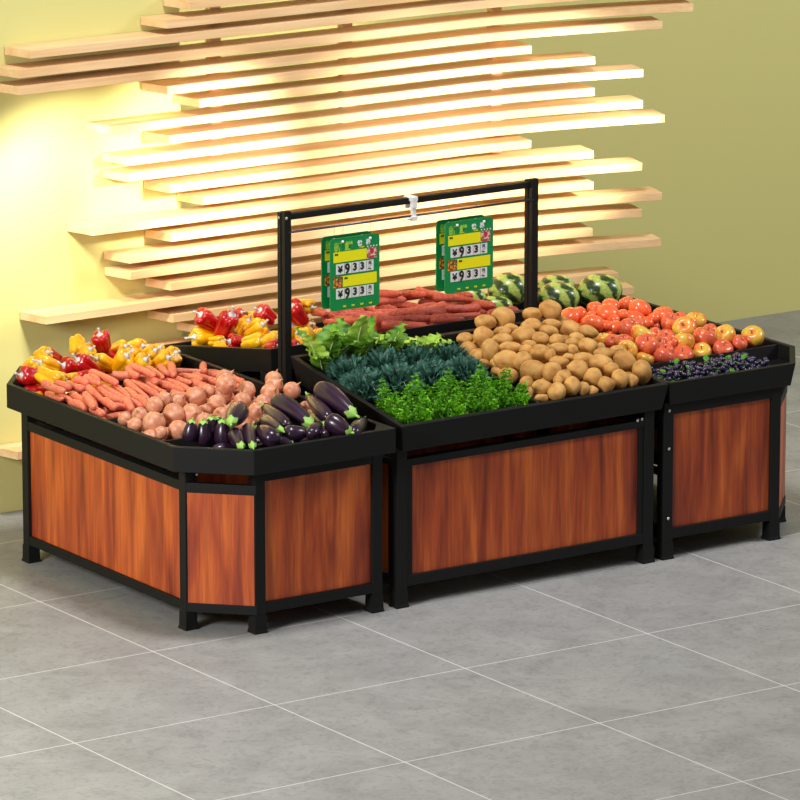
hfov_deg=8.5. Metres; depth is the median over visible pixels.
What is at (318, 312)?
carrot
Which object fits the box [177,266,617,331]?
wall slat
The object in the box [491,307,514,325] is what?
potato
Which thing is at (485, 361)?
potato
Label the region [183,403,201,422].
onion
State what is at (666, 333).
apple
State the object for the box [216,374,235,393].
onion
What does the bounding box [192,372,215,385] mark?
carrot
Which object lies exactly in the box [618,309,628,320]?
tomato
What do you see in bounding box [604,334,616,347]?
apple
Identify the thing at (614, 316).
tomato
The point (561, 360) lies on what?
potato
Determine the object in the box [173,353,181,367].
bell pepper
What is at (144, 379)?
carrot
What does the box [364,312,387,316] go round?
carrot
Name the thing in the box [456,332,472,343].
potato
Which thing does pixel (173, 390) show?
carrot
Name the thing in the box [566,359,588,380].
potato
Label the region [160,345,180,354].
bell pepper
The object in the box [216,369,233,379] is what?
onion
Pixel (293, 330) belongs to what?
bell pepper
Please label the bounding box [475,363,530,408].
parsley bunch
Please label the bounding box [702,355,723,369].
grape bunch
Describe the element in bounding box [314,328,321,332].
bell pepper
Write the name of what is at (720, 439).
display stand
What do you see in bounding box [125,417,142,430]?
onion
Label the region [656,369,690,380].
grape bunch
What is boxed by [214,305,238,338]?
bell pepper
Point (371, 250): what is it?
picture
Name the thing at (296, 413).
eggplant
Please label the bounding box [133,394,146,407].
carrot
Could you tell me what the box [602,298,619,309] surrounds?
tomato
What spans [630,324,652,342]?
apple
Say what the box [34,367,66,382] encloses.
bell pepper
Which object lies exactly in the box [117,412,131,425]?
onion
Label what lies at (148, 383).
carrot
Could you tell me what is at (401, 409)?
parsley bunch
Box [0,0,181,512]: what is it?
wall
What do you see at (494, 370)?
potato
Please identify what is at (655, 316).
tomato
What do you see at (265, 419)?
eggplant
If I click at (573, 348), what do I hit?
potato
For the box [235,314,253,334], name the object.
bell pepper
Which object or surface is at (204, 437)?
eggplant
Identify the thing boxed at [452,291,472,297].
carrot
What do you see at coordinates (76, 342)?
bell pepper
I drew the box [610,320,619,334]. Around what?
tomato
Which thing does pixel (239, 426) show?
onion
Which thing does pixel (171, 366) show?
carrot
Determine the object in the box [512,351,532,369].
potato
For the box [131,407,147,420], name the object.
onion
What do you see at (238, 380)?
carrot
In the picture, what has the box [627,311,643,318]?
tomato
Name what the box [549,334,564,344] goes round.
potato
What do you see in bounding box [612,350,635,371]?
potato
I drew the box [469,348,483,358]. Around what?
potato
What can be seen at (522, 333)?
potato
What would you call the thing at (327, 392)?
eggplant
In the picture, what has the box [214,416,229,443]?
eggplant
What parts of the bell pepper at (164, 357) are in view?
stem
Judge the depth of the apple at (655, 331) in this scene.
26.13 m
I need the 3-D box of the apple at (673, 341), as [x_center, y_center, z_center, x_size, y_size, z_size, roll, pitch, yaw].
[1.306,-0.272,26.025,0.063,0.062,0.065,9,16,34]
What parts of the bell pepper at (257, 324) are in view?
stem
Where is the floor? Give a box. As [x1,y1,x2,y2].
[0,310,799,799]
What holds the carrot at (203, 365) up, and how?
on the carrot at (210, 373)
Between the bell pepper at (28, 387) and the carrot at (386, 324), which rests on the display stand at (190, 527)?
the bell pepper at (28, 387)
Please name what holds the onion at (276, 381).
on the onion
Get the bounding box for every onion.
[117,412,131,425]
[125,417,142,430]
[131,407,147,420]
[142,411,165,429]
[142,429,160,439]
[145,396,162,411]
[154,426,167,438]
[157,391,171,406]
[161,427,172,440]
[163,403,184,424]
[168,420,185,438]
[171,392,185,407]
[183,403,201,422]
[185,387,205,405]
[196,411,210,425]
[200,384,214,397]
[200,404,210,413]
[207,394,225,413]
[212,407,226,419]
[214,386,231,402]
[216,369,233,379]
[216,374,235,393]
[233,390,250,406]
[235,381,255,398]
[236,420,249,428]
[249,403,264,418]
[255,394,270,404]
[260,384,278,397]
[265,369,282,381]
[265,377,282,392]
[283,382,300,398]
[301,401,309,409]
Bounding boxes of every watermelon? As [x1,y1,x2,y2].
[457,289,485,302]
[484,296,512,307]
[487,272,523,305]
[538,274,574,290]
[538,282,579,309]
[576,273,622,305]
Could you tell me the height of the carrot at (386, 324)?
0.062 m
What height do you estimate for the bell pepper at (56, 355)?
0.090 m
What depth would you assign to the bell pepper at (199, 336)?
26.13 m
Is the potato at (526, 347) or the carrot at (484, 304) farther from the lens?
the carrot at (484, 304)
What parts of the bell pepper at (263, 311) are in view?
stem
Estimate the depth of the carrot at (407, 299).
26.80 m
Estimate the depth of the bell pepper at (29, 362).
25.58 m
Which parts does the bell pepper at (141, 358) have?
stem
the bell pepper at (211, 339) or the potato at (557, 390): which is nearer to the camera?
the potato at (557, 390)
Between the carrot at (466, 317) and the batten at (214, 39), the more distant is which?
the batten at (214, 39)
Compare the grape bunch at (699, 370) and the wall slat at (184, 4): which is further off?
the wall slat at (184, 4)
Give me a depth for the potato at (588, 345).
25.61 m
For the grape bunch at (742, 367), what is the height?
0.080 m
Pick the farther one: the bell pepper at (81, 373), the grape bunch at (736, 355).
the grape bunch at (736, 355)
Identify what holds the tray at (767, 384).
on the display stand at (720, 439)
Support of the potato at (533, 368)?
on the potato
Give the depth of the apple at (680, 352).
25.97 m
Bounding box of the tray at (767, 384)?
[515,295,795,404]
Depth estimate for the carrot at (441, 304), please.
26.49 m
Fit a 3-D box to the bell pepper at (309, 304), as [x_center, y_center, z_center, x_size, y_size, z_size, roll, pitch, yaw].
[-0.445,-0.450,26.002,0.113,0.072,0.072,10,17,35]
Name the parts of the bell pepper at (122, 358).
stem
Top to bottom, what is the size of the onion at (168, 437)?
0.093 m
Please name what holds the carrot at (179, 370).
on the display stand at (190, 527)
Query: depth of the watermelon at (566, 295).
27.05 m
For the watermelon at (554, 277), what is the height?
0.142 m
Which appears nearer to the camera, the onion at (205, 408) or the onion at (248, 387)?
the onion at (205, 408)
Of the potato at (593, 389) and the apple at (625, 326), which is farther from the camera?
the apple at (625, 326)
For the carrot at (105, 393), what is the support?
on the carrot
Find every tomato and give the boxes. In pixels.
[561,307,579,321]
[575,306,586,321]
[580,315,603,332]
[586,302,601,311]
[587,311,595,314]
[596,303,617,319]
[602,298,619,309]
[602,320,611,331]
[607,314,619,320]
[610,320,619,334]
[618,296,633,310]
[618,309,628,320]
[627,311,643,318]
[628,299,651,315]
[643,316,653,328]
[648,312,659,323]
[653,306,672,325]
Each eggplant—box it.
[182,417,197,441]
[196,417,211,444]
[206,414,216,438]
[212,442,247,448]
[213,416,229,427]
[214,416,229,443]
[226,401,248,426]
[228,427,245,448]
[241,423,256,448]
[245,437,261,448]
[250,419,258,428]
[255,424,280,446]
[255,443,266,448]
[259,401,290,427]
[259,414,284,434]
[270,393,313,427]
[279,435,292,444]
[282,425,305,442]
[305,391,331,420]
[306,408,323,426]
[306,421,322,439]
[313,381,359,418]
[318,427,332,438]
[324,413,354,435]
[350,416,367,433]
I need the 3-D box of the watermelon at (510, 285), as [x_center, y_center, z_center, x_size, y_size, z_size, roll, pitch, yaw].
[0.540,-0.551,27.077,0.205,0.179,0.178,2,14,7]
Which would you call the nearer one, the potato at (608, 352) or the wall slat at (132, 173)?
the potato at (608, 352)
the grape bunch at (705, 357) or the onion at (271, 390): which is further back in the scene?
the grape bunch at (705, 357)
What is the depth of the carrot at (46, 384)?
25.06 m
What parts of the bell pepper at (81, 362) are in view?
stem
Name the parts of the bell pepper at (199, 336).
stem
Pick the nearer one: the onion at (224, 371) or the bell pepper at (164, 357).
the onion at (224, 371)
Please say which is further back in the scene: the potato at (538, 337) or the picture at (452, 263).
the picture at (452, 263)
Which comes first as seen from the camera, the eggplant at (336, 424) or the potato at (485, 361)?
the eggplant at (336, 424)
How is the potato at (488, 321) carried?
on the potato
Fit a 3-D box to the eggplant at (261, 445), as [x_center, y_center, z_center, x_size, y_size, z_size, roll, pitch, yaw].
[-0.571,0.221,24.315,0.186,0.066,0.070,-8,15,-29]
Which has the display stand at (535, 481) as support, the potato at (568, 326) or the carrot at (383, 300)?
the potato at (568, 326)
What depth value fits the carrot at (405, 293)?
26.75 m
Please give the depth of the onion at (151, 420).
24.45 m
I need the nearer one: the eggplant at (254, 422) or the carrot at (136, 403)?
the eggplant at (254, 422)
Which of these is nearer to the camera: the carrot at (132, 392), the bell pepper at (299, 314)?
the carrot at (132, 392)
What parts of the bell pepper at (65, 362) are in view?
stem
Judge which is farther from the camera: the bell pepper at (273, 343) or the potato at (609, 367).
the bell pepper at (273, 343)
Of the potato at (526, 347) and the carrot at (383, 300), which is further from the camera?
the carrot at (383, 300)
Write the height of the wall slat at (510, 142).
0.041 m
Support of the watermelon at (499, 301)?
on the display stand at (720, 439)
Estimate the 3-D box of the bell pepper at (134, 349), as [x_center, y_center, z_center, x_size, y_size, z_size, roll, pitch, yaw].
[-1.279,-0.216,25.805,0.067,0.102,0.073,-4,14,-17]
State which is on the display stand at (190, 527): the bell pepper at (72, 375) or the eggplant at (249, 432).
the eggplant at (249, 432)
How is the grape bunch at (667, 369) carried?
on the grape bunch
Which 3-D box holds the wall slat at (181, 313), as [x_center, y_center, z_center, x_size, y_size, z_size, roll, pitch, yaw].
[-0.279,-0.551,27.277,2.208,0.041,0.204,-9,16,-33]
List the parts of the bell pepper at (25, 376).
stem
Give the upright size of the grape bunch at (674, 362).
0.069 m
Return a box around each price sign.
[321,219,370,308]
[329,224,379,310]
[436,204,483,291]
[444,208,492,293]
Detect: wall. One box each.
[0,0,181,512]
[179,0,799,336]
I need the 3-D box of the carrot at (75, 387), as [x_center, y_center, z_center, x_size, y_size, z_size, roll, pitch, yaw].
[-1.513,-0.061,25.180,0.046,0.042,0.134,-10,17,-37]
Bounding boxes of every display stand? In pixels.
[6,347,395,634]
[164,310,523,394]
[291,318,667,608]
[515,295,795,560]
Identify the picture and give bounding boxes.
[325,275,329,285]
[333,276,342,287]
[367,246,376,258]
[439,258,443,268]
[448,259,456,270]
[481,230,489,241]
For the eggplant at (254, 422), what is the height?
0.071 m
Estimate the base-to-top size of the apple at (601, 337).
0.080 m
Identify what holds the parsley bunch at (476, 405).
on the display stand at (535, 481)
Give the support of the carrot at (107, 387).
on the carrot
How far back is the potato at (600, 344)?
25.67 m
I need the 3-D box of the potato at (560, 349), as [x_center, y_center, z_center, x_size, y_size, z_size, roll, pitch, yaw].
[0.744,-0.240,25.552,0.117,0.064,0.066,0,13,1]
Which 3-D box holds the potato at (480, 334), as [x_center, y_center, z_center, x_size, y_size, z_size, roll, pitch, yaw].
[0.395,-0.305,25.647,0.095,0.089,0.090,4,14,18]
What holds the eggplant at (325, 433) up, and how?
on the eggplant
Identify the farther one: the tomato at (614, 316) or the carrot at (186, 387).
the tomato at (614, 316)
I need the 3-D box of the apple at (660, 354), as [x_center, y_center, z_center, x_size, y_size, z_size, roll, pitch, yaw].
[1.266,-0.202,25.944,0.114,0.107,0.112,-1,14,-5]
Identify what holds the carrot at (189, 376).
on the carrot
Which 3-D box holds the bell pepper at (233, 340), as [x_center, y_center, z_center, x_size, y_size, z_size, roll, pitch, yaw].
[-0.789,-0.279,25.906,0.123,0.082,0.078,-6,15,-24]
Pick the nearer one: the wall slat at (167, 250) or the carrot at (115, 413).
the carrot at (115, 413)
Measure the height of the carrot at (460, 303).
0.056 m
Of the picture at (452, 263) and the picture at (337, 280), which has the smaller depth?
the picture at (337, 280)
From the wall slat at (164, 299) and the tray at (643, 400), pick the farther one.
the wall slat at (164, 299)
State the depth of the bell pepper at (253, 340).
25.75 m
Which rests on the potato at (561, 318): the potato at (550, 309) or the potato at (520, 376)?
the potato at (550, 309)
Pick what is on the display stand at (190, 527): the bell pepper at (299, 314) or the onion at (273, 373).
the onion at (273, 373)
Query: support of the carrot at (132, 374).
on the carrot at (119, 375)
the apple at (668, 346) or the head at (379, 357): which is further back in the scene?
the apple at (668, 346)
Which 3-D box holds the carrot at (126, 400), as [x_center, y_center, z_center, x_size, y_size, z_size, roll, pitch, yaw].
[-1.250,0.019,24.899,0.040,0.053,0.121,-4,14,-16]
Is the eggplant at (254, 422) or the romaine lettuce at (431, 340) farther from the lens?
the romaine lettuce at (431, 340)
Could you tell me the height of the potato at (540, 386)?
0.077 m
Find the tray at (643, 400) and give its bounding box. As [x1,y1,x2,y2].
[291,318,667,451]
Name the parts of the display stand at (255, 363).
rail, leg, wood panel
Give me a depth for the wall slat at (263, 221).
27.10 m
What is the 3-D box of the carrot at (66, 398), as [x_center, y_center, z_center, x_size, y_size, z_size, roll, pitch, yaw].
[-1.558,-0.007,25.112,0.038,0.050,0.229,-4,14,-17]
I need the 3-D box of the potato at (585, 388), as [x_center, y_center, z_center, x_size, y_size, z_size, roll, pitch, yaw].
[0.854,-0.052,25.216,0.061,0.068,0.061,-5,14,-21]
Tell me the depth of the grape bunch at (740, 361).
25.84 m
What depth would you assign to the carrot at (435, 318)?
26.02 m
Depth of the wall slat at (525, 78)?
27.07 m
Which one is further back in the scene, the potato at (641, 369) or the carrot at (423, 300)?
the carrot at (423, 300)
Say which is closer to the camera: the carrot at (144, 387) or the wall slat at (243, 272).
the carrot at (144, 387)
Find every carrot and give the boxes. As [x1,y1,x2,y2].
[41,379,65,393]
[45,391,63,401]
[54,380,71,391]
[56,393,71,401]
[66,380,84,391]
[68,399,87,411]
[69,391,84,402]
[73,376,89,385]
[82,391,96,409]
[83,374,100,384]
[85,384,104,405]
[87,373,100,385]
[88,369,118,385]
[89,407,105,416]
[95,385,121,402]
[100,384,124,397]
[101,397,117,410]
[101,407,122,413]
[107,410,131,417]
[110,402,127,410]
[112,371,130,379]
[112,385,130,396]
[122,396,134,411]
[123,379,148,397]
[124,387,137,397]
[125,365,139,378]
[129,363,155,377]
[129,397,143,407]
[131,379,159,395]
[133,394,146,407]
[138,376,158,385]
[145,365,164,379]
[146,381,166,391]
[156,363,169,377]
[157,378,184,391]
[164,378,189,391]
[167,361,176,377]
[170,376,191,384]
[171,389,185,394]
[176,368,200,374]
[177,373,202,381]
[191,379,206,386]
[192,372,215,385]
[199,362,207,374]
[206,370,218,376]
[233,374,244,382]
[311,308,326,316]
[322,309,334,317]
[323,319,336,325]
[332,315,352,318]
[339,310,371,314]
[344,318,358,324]
[347,311,382,316]
[361,306,374,311]
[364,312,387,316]
[373,309,392,312]
[374,305,396,308]
[374,324,388,332]
[376,297,405,305]
[377,315,405,323]
[380,289,400,297]
[381,320,426,329]
[388,307,428,315]
[390,301,419,308]
[399,295,422,300]
[400,290,425,297]
[405,314,430,321]
[415,286,440,299]
[415,302,435,307]
[418,298,450,303]
[423,307,446,314]
[428,301,446,307]
[430,314,464,323]
[433,293,474,302]
[434,302,463,304]
[444,304,480,313]
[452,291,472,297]
[455,312,480,314]
[463,314,481,319]
[464,299,494,309]
[479,308,487,313]
[487,306,518,314]
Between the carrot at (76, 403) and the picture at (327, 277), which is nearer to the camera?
the carrot at (76, 403)
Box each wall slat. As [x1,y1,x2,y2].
[0,0,692,78]
[0,16,662,94]
[0,441,21,459]
[5,0,584,58]
[20,232,660,324]
[67,157,641,235]
[85,64,642,134]
[102,95,642,165]
[102,109,664,181]
[104,186,661,263]
[105,203,641,279]
[141,0,425,28]
[141,41,531,94]
[143,83,594,143]
[144,135,530,192]
[145,176,593,241]
[145,222,592,290]
[147,259,523,322]
[147,280,633,344]
[163,0,274,9]
[173,51,594,106]
[177,145,593,204]
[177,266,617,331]
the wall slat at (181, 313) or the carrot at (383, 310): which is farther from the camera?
the wall slat at (181, 313)
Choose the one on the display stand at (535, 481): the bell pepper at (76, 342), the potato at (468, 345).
the potato at (468, 345)
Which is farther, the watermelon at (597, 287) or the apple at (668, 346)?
the watermelon at (597, 287)
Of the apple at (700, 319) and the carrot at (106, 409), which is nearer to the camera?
the carrot at (106, 409)
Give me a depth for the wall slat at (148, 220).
27.15 m
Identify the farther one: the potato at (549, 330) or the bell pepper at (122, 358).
the potato at (549, 330)
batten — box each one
[205,6,221,204]
[337,23,352,187]
[486,7,501,215]
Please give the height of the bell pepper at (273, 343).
0.066 m
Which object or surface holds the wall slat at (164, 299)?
attached to the wall at (51, 167)
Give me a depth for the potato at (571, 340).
25.63 m
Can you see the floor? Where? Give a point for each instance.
(607, 674)
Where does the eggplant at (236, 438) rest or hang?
on the eggplant at (220, 445)
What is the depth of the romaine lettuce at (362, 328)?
25.33 m
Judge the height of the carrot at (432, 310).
0.056 m
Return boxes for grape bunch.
[651,366,677,375]
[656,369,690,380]
[668,358,701,372]
[686,365,712,377]
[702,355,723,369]
[711,359,738,373]
[714,363,743,370]
[719,352,748,365]
[734,353,769,367]
[743,364,769,369]
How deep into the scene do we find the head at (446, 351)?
25.48 m
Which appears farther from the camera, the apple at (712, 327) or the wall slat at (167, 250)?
the wall slat at (167, 250)
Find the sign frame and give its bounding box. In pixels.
[277,178,537,387]
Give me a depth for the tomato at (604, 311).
26.50 m
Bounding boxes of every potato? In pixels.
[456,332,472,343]
[459,341,476,354]
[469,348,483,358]
[473,326,493,344]
[474,314,496,328]
[480,359,489,369]
[481,338,499,361]
[489,358,495,367]
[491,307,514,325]
[491,366,501,376]
[492,332,512,344]
[493,326,510,334]
[493,350,516,368]
[498,367,518,384]
[499,341,521,352]
[504,323,517,332]
[511,325,535,343]
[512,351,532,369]
[515,368,522,382]
[518,376,533,388]
[519,344,531,353]
[520,318,541,331]
[520,360,543,380]
[521,340,535,345]
[522,307,542,319]
[527,387,536,398]
[530,344,548,362]
[532,331,548,344]
[532,379,551,393]
[534,394,549,401]
[539,299,561,318]
[539,325,558,336]
[542,319,561,328]
[542,362,561,381]
[544,349,555,360]
[547,382,565,399]
[548,342,568,355]
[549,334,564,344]
[549,356,568,367]
[553,375,563,383]
[556,315,566,321]
[556,369,571,383]
[558,319,579,335]
[563,353,572,363]
[563,376,580,396]
[565,338,578,346]
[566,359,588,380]
[568,344,578,354]
[569,332,584,339]
[573,352,592,366]
[578,325,598,338]
[578,338,597,353]
[578,381,589,395]
[583,367,601,386]
[587,385,597,394]
[589,354,612,372]
[593,347,615,358]
[597,376,614,391]
[598,342,604,347]
[603,362,618,377]
[610,345,623,351]
[611,369,628,389]
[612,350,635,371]
[626,374,638,387]
[632,360,651,385]
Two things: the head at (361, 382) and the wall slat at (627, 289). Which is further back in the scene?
the wall slat at (627, 289)
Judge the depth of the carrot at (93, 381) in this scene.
25.15 m
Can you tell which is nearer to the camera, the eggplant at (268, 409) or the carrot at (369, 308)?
the eggplant at (268, 409)
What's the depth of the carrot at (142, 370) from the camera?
25.30 m
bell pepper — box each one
[14,365,38,384]
[22,356,37,366]
[24,384,41,389]
[30,387,48,394]
[32,354,60,370]
[33,346,52,356]
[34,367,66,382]
[51,348,62,360]
[54,370,69,380]
[57,356,77,373]
[68,372,78,381]
[69,334,85,354]
[71,353,100,371]
[76,370,88,376]
[78,343,96,358]
[89,353,112,372]
[91,328,110,352]
[97,349,115,358]
[111,339,129,352]
[111,349,133,370]
[125,345,139,356]
[127,338,148,351]
[134,352,151,366]
[141,344,159,359]
[152,350,174,368]
[154,343,164,351]
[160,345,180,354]
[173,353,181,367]
[184,327,213,345]
[193,307,217,331]
[208,335,224,345]
[213,341,227,346]
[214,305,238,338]
[224,333,243,346]
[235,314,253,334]
[236,307,244,318]
[241,332,264,347]
[243,317,268,336]
[247,311,254,318]
[253,304,276,324]
[261,330,277,344]
[263,339,277,347]
[292,298,308,325]
[292,324,301,338]
[292,340,299,344]
[295,327,316,343]
[299,299,316,313]
[302,317,315,329]
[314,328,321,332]
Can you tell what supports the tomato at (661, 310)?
on the display stand at (720, 439)
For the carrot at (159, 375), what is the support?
on the carrot
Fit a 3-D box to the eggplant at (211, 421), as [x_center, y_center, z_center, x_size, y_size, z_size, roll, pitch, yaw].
[-0.855,0.117,24.401,0.069,0.115,0.065,12,18,42]
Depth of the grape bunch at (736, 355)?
25.90 m
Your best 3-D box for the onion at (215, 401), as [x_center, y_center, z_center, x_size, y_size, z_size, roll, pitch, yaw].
[-0.842,0.021,24.782,0.092,0.093,0.089,-2,14,-8]
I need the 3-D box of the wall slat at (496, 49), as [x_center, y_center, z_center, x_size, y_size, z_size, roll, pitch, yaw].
[-0.288,-1.659,27.006,2.223,0.041,0.203,-9,16,-33]
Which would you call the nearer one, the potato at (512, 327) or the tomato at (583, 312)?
the potato at (512, 327)
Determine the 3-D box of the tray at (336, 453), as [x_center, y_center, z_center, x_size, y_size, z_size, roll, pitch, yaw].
[-1.011,0.064,25.035,1.024,0.135,2.029,-9,16,-33]
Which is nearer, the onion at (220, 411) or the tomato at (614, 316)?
the onion at (220, 411)
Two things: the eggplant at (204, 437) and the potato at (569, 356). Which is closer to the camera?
the eggplant at (204, 437)
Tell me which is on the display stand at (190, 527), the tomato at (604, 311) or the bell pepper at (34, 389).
the bell pepper at (34, 389)
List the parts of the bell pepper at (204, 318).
stem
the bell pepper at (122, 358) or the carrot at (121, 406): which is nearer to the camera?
the carrot at (121, 406)
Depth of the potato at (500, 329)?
25.68 m
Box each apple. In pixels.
[593,333,608,347]
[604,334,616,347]
[614,334,633,344]
[618,340,637,356]
[619,318,637,335]
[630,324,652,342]
[632,317,645,326]
[635,333,658,354]
[636,352,653,363]
[650,328,660,336]
[652,348,675,362]
[656,336,665,344]
[657,329,674,339]
[658,343,673,352]
[661,313,678,329]
[666,337,677,347]
[672,316,696,334]
[673,333,694,348]
[673,346,693,358]
[675,312,686,316]
[686,312,706,327]
[692,342,711,356]
[693,327,716,346]
[703,323,716,330]
[711,338,732,353]
[714,324,735,342]
[731,334,747,350]
[741,325,764,347]
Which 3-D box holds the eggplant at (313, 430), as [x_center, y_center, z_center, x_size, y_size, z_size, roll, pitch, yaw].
[-0.378,0.133,24.380,0.065,0.064,0.183,4,14,17]
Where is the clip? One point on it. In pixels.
(413, 199)
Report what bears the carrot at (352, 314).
on the carrot
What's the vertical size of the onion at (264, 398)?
0.082 m
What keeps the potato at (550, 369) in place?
on the potato
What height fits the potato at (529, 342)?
0.060 m
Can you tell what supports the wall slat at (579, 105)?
attached to the wall at (51, 167)
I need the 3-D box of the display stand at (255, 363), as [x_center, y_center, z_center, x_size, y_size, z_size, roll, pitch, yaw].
[-0.258,0.064,26.362,1.519,1.022,0.994,-9,16,-33]
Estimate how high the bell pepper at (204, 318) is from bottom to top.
0.130 m
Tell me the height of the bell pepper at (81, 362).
0.135 m
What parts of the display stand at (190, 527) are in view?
leg, rail, rail, wood panel, wood panel, leg, wood panel, wood panel, rail, rail, leg, wood panel, rail, rail, leg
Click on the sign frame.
(284, 218)
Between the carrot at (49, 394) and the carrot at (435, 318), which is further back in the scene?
the carrot at (435, 318)
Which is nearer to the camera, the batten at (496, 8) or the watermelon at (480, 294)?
the watermelon at (480, 294)
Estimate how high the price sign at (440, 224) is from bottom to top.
0.406 m
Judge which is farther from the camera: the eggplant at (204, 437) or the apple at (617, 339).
the apple at (617, 339)
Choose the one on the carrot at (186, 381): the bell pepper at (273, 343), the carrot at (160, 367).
the carrot at (160, 367)
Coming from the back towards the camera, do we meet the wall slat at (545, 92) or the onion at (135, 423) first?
the wall slat at (545, 92)
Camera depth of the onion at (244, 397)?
24.83 m
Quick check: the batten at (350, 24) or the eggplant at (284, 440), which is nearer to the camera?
the eggplant at (284, 440)
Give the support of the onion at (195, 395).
on the onion
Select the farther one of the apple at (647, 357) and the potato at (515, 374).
the apple at (647, 357)
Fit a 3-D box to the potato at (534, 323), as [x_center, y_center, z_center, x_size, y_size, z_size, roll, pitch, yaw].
[0.628,-0.355,25.821,0.099,0.074,0.078,6,15,25]
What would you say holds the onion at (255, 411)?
on the onion
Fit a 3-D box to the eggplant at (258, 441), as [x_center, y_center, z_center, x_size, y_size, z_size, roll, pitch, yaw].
[-0.618,0.198,24.410,0.186,0.069,0.067,-2,14,-8]
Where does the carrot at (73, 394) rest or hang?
on the carrot at (76, 403)
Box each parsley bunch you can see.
[374,378,432,423]
[411,373,466,418]
[442,367,498,413]
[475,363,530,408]
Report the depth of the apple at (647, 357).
25.83 m
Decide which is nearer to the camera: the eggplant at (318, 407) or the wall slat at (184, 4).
the eggplant at (318, 407)
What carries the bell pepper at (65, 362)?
on the bell pepper
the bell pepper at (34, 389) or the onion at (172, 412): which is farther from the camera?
the bell pepper at (34, 389)
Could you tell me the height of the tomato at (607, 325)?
0.057 m
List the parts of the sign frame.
post, hanging rail, hanging rail, post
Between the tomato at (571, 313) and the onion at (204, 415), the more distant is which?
the tomato at (571, 313)
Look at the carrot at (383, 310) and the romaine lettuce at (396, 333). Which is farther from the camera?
the carrot at (383, 310)
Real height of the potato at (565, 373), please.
0.074 m
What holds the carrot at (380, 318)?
on the carrot at (386, 324)
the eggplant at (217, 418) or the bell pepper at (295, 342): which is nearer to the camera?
the eggplant at (217, 418)
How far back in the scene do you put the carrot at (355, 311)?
26.47 m
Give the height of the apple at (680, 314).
0.076 m
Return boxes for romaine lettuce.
[293,322,358,372]
[329,315,390,359]
[362,322,419,352]
[401,332,452,351]
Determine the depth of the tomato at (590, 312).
26.72 m
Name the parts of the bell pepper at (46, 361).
stem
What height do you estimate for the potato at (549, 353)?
0.058 m
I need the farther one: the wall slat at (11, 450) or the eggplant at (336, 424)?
the wall slat at (11, 450)
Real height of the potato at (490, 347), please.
0.110 m
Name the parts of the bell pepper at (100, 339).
stem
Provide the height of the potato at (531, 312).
0.070 m
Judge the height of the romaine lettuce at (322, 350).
0.231 m
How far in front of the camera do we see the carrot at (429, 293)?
26.79 m
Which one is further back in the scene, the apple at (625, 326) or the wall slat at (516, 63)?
the wall slat at (516, 63)
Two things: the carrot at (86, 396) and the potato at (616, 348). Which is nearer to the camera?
the carrot at (86, 396)
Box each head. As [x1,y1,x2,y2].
[321,354,372,381]
[338,366,391,400]
[362,345,408,372]
[378,361,425,394]
[395,341,441,367]
[411,358,456,388]
[433,341,471,365]
[444,354,489,383]
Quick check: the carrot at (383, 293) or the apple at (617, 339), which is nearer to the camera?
the apple at (617, 339)
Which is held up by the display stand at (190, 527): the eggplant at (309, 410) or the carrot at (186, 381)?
the eggplant at (309, 410)
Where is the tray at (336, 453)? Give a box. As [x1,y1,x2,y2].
[6,347,395,475]
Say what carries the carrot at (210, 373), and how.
on the carrot
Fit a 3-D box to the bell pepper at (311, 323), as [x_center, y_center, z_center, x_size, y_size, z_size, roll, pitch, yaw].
[-0.448,-0.360,26.038,0.109,0.084,0.076,11,17,39]
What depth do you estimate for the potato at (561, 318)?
25.99 m
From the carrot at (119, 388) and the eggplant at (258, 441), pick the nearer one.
the eggplant at (258, 441)
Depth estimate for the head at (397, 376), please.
25.12 m
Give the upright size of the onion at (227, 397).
0.099 m
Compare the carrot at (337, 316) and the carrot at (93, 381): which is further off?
the carrot at (337, 316)
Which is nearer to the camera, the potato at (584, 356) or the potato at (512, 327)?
the potato at (584, 356)
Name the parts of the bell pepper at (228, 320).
stem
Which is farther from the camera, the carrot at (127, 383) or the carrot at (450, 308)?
the carrot at (450, 308)
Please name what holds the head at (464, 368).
on the display stand at (535, 481)
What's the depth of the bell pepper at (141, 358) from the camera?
25.58 m
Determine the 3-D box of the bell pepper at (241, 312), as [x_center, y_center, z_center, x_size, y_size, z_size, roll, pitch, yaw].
[-0.784,-0.416,26.283,0.076,0.066,0.056,5,14,19]
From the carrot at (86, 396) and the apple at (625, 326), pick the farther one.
the apple at (625, 326)
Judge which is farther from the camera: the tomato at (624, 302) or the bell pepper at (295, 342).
the tomato at (624, 302)
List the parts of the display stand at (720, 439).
rail, rail, wood panel, leg, wood panel, rail, rail, leg, wood panel, rail, rail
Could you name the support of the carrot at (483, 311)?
on the display stand at (255, 363)
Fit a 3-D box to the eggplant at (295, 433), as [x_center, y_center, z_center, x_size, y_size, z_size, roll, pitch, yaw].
[-0.461,0.149,24.317,0.142,0.082,0.086,-9,16,-33]
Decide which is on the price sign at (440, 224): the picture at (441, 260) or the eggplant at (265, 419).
the picture at (441, 260)
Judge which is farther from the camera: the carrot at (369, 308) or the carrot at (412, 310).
the carrot at (369, 308)
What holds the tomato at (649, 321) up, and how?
on the display stand at (720, 439)
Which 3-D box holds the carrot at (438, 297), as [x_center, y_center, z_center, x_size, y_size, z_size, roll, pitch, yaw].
[0.270,-0.494,26.576,0.245,0.048,0.045,9,16,32]
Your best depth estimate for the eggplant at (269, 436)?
24.18 m
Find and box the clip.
[403,194,417,220]
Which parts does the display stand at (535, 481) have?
leg, wood panel, rail, rail, panel frame, leg, panel frame, wood panel, wood panel, rail, rail, panel frame, wood panel, rail, panel frame, leg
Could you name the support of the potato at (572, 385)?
on the display stand at (535, 481)
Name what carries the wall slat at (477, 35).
attached to the wall at (51, 167)
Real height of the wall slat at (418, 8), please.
0.041 m
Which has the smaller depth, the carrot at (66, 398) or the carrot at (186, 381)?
the carrot at (66, 398)
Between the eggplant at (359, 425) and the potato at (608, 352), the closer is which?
the eggplant at (359, 425)

